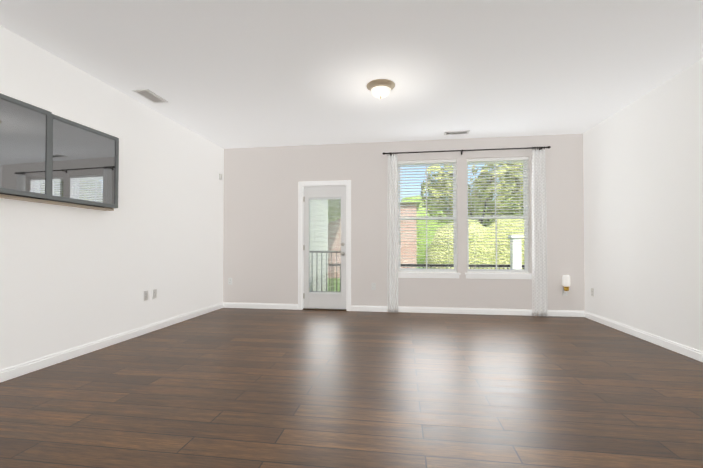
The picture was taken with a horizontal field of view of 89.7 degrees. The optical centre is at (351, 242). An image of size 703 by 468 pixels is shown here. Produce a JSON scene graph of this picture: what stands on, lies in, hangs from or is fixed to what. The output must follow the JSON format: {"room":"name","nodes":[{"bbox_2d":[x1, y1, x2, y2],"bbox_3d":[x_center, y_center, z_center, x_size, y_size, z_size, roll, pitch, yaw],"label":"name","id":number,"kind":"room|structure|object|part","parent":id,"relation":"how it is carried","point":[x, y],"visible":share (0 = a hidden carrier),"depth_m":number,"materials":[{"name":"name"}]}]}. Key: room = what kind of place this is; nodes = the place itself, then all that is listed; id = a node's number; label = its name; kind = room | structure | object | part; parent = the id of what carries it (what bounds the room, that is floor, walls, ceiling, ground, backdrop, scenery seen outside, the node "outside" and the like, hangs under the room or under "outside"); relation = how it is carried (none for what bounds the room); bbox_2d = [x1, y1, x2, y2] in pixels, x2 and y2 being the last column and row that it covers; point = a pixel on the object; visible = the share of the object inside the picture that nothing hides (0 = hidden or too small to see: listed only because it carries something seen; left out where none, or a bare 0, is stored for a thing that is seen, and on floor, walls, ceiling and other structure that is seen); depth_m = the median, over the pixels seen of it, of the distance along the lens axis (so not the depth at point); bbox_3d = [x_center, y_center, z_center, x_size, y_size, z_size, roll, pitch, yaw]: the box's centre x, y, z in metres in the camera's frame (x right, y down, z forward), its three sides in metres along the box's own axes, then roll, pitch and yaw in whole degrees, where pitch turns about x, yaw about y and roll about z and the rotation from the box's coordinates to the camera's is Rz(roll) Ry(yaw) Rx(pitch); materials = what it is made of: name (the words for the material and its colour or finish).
{"room":"living room","nodes":[
{"label":"living room","id":0,"kind":"room"},
{"bbox_2d":[0,25,223,369],"bbox_3d":[-2.901,-0.307,1.748,0.200,2.710,9.070,0,-1,8],"label":"wall","id":1,"kind":"structure","parent":0,"point":[72,277],"depth_m":3.67,"materials":[{"name":"white paint"}]},
{"bbox_2d":[0,93,59,204],"bbox_3d":[-2.600,-0.707,2.603,0.152,0.744,0.737,0,-1,8],"label":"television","id":2,"kind":"object","parent":1,"relation":"attached to","point":[47,157],"depth_m":2.76,"materials":[{"name":"black glass"}]},
{"bbox_3d":[-2.553,-0.720,2.576,0.033,0.656,0.633,0,-1,8],"label":"glass","id":3,"kind":"part","parent":2,"relation":"part of","materials":[{"name":"black glass"}]},
{"bbox_3d":[-2.555,-0.720,2.577,0.055,0.720,0.698,0,-1,8],"label":"door","id":4,"kind":"part","parent":2,"relation":"part of","materials":[{"name":"grey glass"}]},
{"bbox_2d":[60,117,118,210],"bbox_3d":[-2.506,-0.697,3.258,0.152,0.744,0.739,0,-1,8],"label":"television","id":5,"kind":"object","parent":1,"relation":"attached to","point":[89,157],"depth_m":3.29,"materials":[{"name":"black glass"}]},
{"bbox_3d":[-2.453,-0.709,3.270,0.033,0.656,0.633,0,-1,8],"label":"glass","id":6,"kind":"part","parent":5,"relation":"part of","materials":[{"name":"black glass"}]},
{"bbox_3d":[-2.455,-0.709,3.270,0.055,0.720,0.698,0,-1,8],"label":"door","id":7,"kind":"part","parent":5,"relation":"part of","materials":[{"name":"grey glass"}]},
{"bbox_2d":[0,302,223,382],"bbox_3d":[-2.796,1.002,1.712,0.014,0.090,8.670,0,-1,8],"label":"baseboard","id":8,"kind":"structure","parent":1,"relation":"attached to","point":[6,374],"depth_m":3.44,"materials":[{"name":"white wood"}]},
{"bbox_2d":[144,290,147,300],"bbox_3d":[-2.440,0.635,4.198,0.008,0.115,0.070,0,-1,8],"label":"electrical outlet","id":9,"kind":"object","parent":1,"relation":"attached to","point":[145,295],"visible":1,"depth_m":4.19,"materials":[{"name":"white plastic"}]},
{"bbox_2d":[152,289,156,298],"bbox_3d":[-2.419,0.637,4.346,0.008,0.115,0.070,0,-1,8],"label":"electrical outlet","id":10,"kind":"object","parent":1,"relation":"attached to","point":[154,295],"visible":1,"depth_m":4.34,"materials":[{"name":"white plastic"}]},
{"bbox_2d":[0,308,702,467],"bbox_3d":[0.004,1.101,1.307,6.070,0.120,9.070,0,-1,8],"label":"floor","id":11,"kind":"structure","parent":0,"point":[249,388],"depth_m":2.41,"materials":[{"name":"brown wood"}]},
{"bbox_2d":[0,0,702,148],"bbox_3d":[0.004,-1.744,1.350,6.070,0.150,9.070,0,-1,8],"label":"ceiling","id":12,"kind":"structure","parent":0,"point":[225,74],"depth_m":3.16,"materials":[{"name":"white paint"}]},
{"bbox_2d":[132,89,167,102],"bbox_3d":[-2.235,-1.623,3.940,0.180,0.012,0.340,0,-1,8],"label":"ceiling vent","id":13,"kind":"object","parent":12,"relation":"in","point":[151,96],"visible":1,"depth_m":3.92,"materials":[{"name":"white plastic"}]},
{"bbox_2d":[366,79,394,98],"bbox_3d":[0.305,-1.562,3.684,0.300,0.142,0.300,0,-1,8],"label":"ceiling light","id":14,"kind":"object","parent":12,"relation":"attached to","point":[380,88],"visible":1,"depth_m":3.61,"materials":[{"name":"white glass"}]},
{"bbox_3d":[0.305,-1.550,3.683,0.208,0.070,0.208,0,-1,8],"label":"lamp shade","id":15,"kind":"part","parent":14,"relation":"part of","materials":[{"name":"white glass"}]},
{"bbox_2d":[443,130,469,134],"bbox_3d":[1.543,-1.603,5.193,0.360,0.012,0.150,0,-1,8],"label":"ceiling vent","id":16,"kind":"object","parent":12,"relation":"in","point":[456,132],"visible":0.98,"depth_m":5.18,"materials":[{"name":"white plastic"}]},
{"bbox_2d":[223,133,584,310],"bbox_3d":[0.637,-0.247,5.718,5.670,2.710,0.200,0,-1,8],"label":"wall","id":17,"kind":"structure","parent":0,"point":[260,234],"depth_m":5.66,"materials":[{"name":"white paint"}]},
{"bbox_2d":[303,186,345,308],"bbox_3d":[-0.443,0.084,5.787,0.730,2.010,0.126,0,-1,8],"label":"balcony door","id":18,"kind":"structure","parent":17,"relation":"in","point":[324,300],"depth_m":5.81,"materials":[{"name":"white wood"}]},
{"bbox_3d":[-0.434,0.055,5.819,0.536,1.566,0.033,0,-1,8],"label":"glass","id":19,"kind":"part","parent":18,"relation":"part of","materials":[{"name":"clear glass"}]},
{"bbox_2d":[309,198,340,292],"bbox_3d":[-0.434,0.053,5.819,0.528,1.558,0.016,0,-1,8],"label":"door blind","id":20,"kind":"object","parent":18,"relation":"attached to","point":[314,210],"visible":0.73,"depth_m":5.82,"materials":[{"name":"white plastic"}]},
{"bbox_2d":[298,180,350,310],"bbox_3d":[-0.428,0.056,5.859,0.876,2.108,0.216,0,-1,8],"label":"door frame","id":21,"kind":"structure","parent":17,"relation":"attached to","point":[303,184],"depth_m":5.78,"materials":[{"name":"white wood"}]},
{"bbox_2d":[223,302,583,316],"bbox_3d":[0.621,1.061,5.592,5.642,0.090,0.014,0,-1,8],"label":"baseboard","id":22,"kind":"structure","parent":17,"relation":"attached to","point":[561,313],"depth_m":5.49,"materials":[{"name":"white wood"}]},
{"bbox_2d":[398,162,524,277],"bbox_3d":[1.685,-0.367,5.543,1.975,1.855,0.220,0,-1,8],"label":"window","id":23,"kind":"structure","parent":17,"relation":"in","point":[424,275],"depth_m":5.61,"materials":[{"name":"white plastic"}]},
{"bbox_3d":[1.207,-0.409,5.678,0.840,1.690,0.037,0,-1,8],"label":"glass","id":24,"kind":"part","parent":23,"relation":"part of","materials":[{"name":"clear glass"}]},
{"bbox_2d":[398,159,456,271],"bbox_3d":[1.193,-0.410,5.584,0.904,1.764,0.066,0,-1,8],"label":"window blind","id":25,"kind":"object","parent":23,"relation":"attached to","point":[429,162],"visible":1,"depth_m":5.58,"materials":[{"name":"white plastic"}]},
{"bbox_2d":[382,146,550,155],"bbox_3d":[1.718,-1.386,5.425,2.478,0.060,0.104,0,-1,8],"label":"curtain rod","id":26,"kind":"object","parent":17,"relation":"attached to","point":[384,153],"visible":0.96,"depth_m":5.38,"materials":[{"name":"brown metal"}]},
{"bbox_2d":[387,152,397,311],"bbox_3d":[0.645,-0.161,5.528,0.173,2.502,0.077,0,-1,8],"label":"curtain","id":27,"kind":"object","parent":26,"relation":"hanging from","point":[392,246],"visible":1,"depth_m":5.53,"materials":[{"name":"fabric"}]},
{"bbox_2d":[532,146,547,315],"bbox_3d":[2.773,-0.165,5.221,0.192,2.502,0.077,0,-1,8],"label":"curtain","id":28,"kind":"object","parent":26,"relation":"hanging from","point":[539,263],"visible":0.96,"depth_m":5.21,"materials":[{"name":"fabric"}]},
{"bbox_2d":[465,160,531,278],"bbox_3d":[2.246,-0.368,5.462,0.990,1.855,0.220,0,-1,8],"label":"window","id":29,"kind":"structure","parent":17,"relation":"in","point":[498,275],"depth_m":5.44,"materials":[{"name":"white plastic"}]},
{"bbox_2d":[467,157,528,272],"bbox_3d":[2.242,-0.412,5.433,0.904,1.764,0.066,0,-1,8],"label":"window blind","id":30,"kind":"object","parent":29,"relation":"attached to","point":[497,177],"visible":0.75,"depth_m":5.43,"materials":[{"name":"white plastic"}]},
{"bbox_2d":[562,275,569,295],"bbox_3d":[3.154,0.640,5.189,0.100,0.304,0.100,0,-1,8],"label":"plug-in warmer","id":31,"kind":"object","parent":17,"relation":"attached to","point":[565,282],"visible":1,"depth_m":5.16,"materials":[{"name":"white plastic"}]},
{"bbox_2d":[583,58,702,351],"bbox_3d":[2.908,-0.320,0.909,0.200,2.710,9.070,0,-1,8],"label":"wall","id":32,"kind":"structure","parent":0,"point":[643,204],"depth_m":3.81,"materials":[{"name":"white paint"}]},
{"bbox_2d":[584,311,702,361],"bbox_3d":[2.803,0.990,0.905,0.014,0.090,8.670,0,-1,8],"label":"baseboard","id":33,"kind":"structure","parent":32,"relation":"attached to","point":[695,354],"depth_m":3.80,"materials":[{"name":"white wood"}]},
{"label":"outside","id":34,"kind":"structure","parent":0,"visible":0},
{"bbox_2d":[328,267,422,291],"bbox_3d":[9.170,3.570,62.192,160.000,0.300,154.130,0,-1,8],"label":"ground","id":35,"kind":"structure","parent":34,"point":[339,282],"depth_m":24.25,"materials":[{"name":"green plant"}]},
{"bbox_2d":[310,200,327,290],"bbox_3d":[-2.540,-1.379,8.230,3.250,7.950,3.828,0,-1,8],"label":"siding","id":36,"kind":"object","parent":35,"relation":"on","point":[319,239],"depth_m":8.86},
{"bbox_2d":[310,252,340,291],"bbox_3d":[-0.203,1.358,6.649,1.795,2.430,1.448,0,-1,8],"label":"railing","id":37,"kind":"object","parent":35,"relation":"on","point":[326,269],"depth_m":7.39,"materials":[{"name":"black"}]},
{"bbox_2d":[328,199,340,220],"bbox_3d":[-2.374,-1.645,24.812,5.907,9.006,6.382,0,-1,8],"label":"tree","id":38,"kind":"object","parent":35,"relation":"on","point":[333,213],"depth_m":23.84,"materials":[{"name":"green plant"}]},
{"bbox_2d":[328,203,419,277],"bbox_3d":[-7.526,-0.179,34.409,27.500,6.350,10.600,0,-1,8],"label":"brick building","id":39,"kind":"structure","parent":35,"relation":"on","point":[413,261],"depth_m":27.68,"materials":[{"name":"red brick"}]},
{"bbox_2d":[328,264,523,291],"bbox_3d":[14.531,1.604,8.363,34.014,1.990,0.060,0,-1,8],"label":"fence rail","id":40,"kind":"object","parent":35,"relation":"on","point":[433,265],"depth_m":10.11,"materials":[{"name":"black"}]},
{"bbox_2d":[401,195,522,263],"bbox_3d":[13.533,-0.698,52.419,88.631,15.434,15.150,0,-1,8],"label":"tree","id":41,"kind":"object","parent":35,"relation":"on","point":[421,234],"depth_m":48.43,"materials":[{"name":"green plant"}]},
{"bbox_2d":[420,162,523,226],"bbox_3d":[6.596,-0.988,18.367,6.120,7.497,5.006,0,-1,8],"label":"tree","id":42,"kind":"object","parent":35,"relation":"on","point":[471,210],"depth_m":17.70,"materials":[{"name":"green plant"}]},
{"bbox_2d":[423,219,523,268],"bbox_3d":[6.016,0.837,12.450,6.934,3.608,2.570,0,-1,8],"label":"hedge","id":43,"kind":"object","parent":35,"relation":"on","point":[444,232],"depth_m":11.82,"materials":[{"name":"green plant"}]},
{"bbox_2d":[508,236,523,268],"bbox_3d":[4.394,1.210,9.438,0.300,2.810,0.300,0,-1,8],"label":"post","id":44,"kind":"object","parent":35,"relation":"on","point":[513,249],"depth_m":9.35,"materials":[{"name":"white"}]}
]}

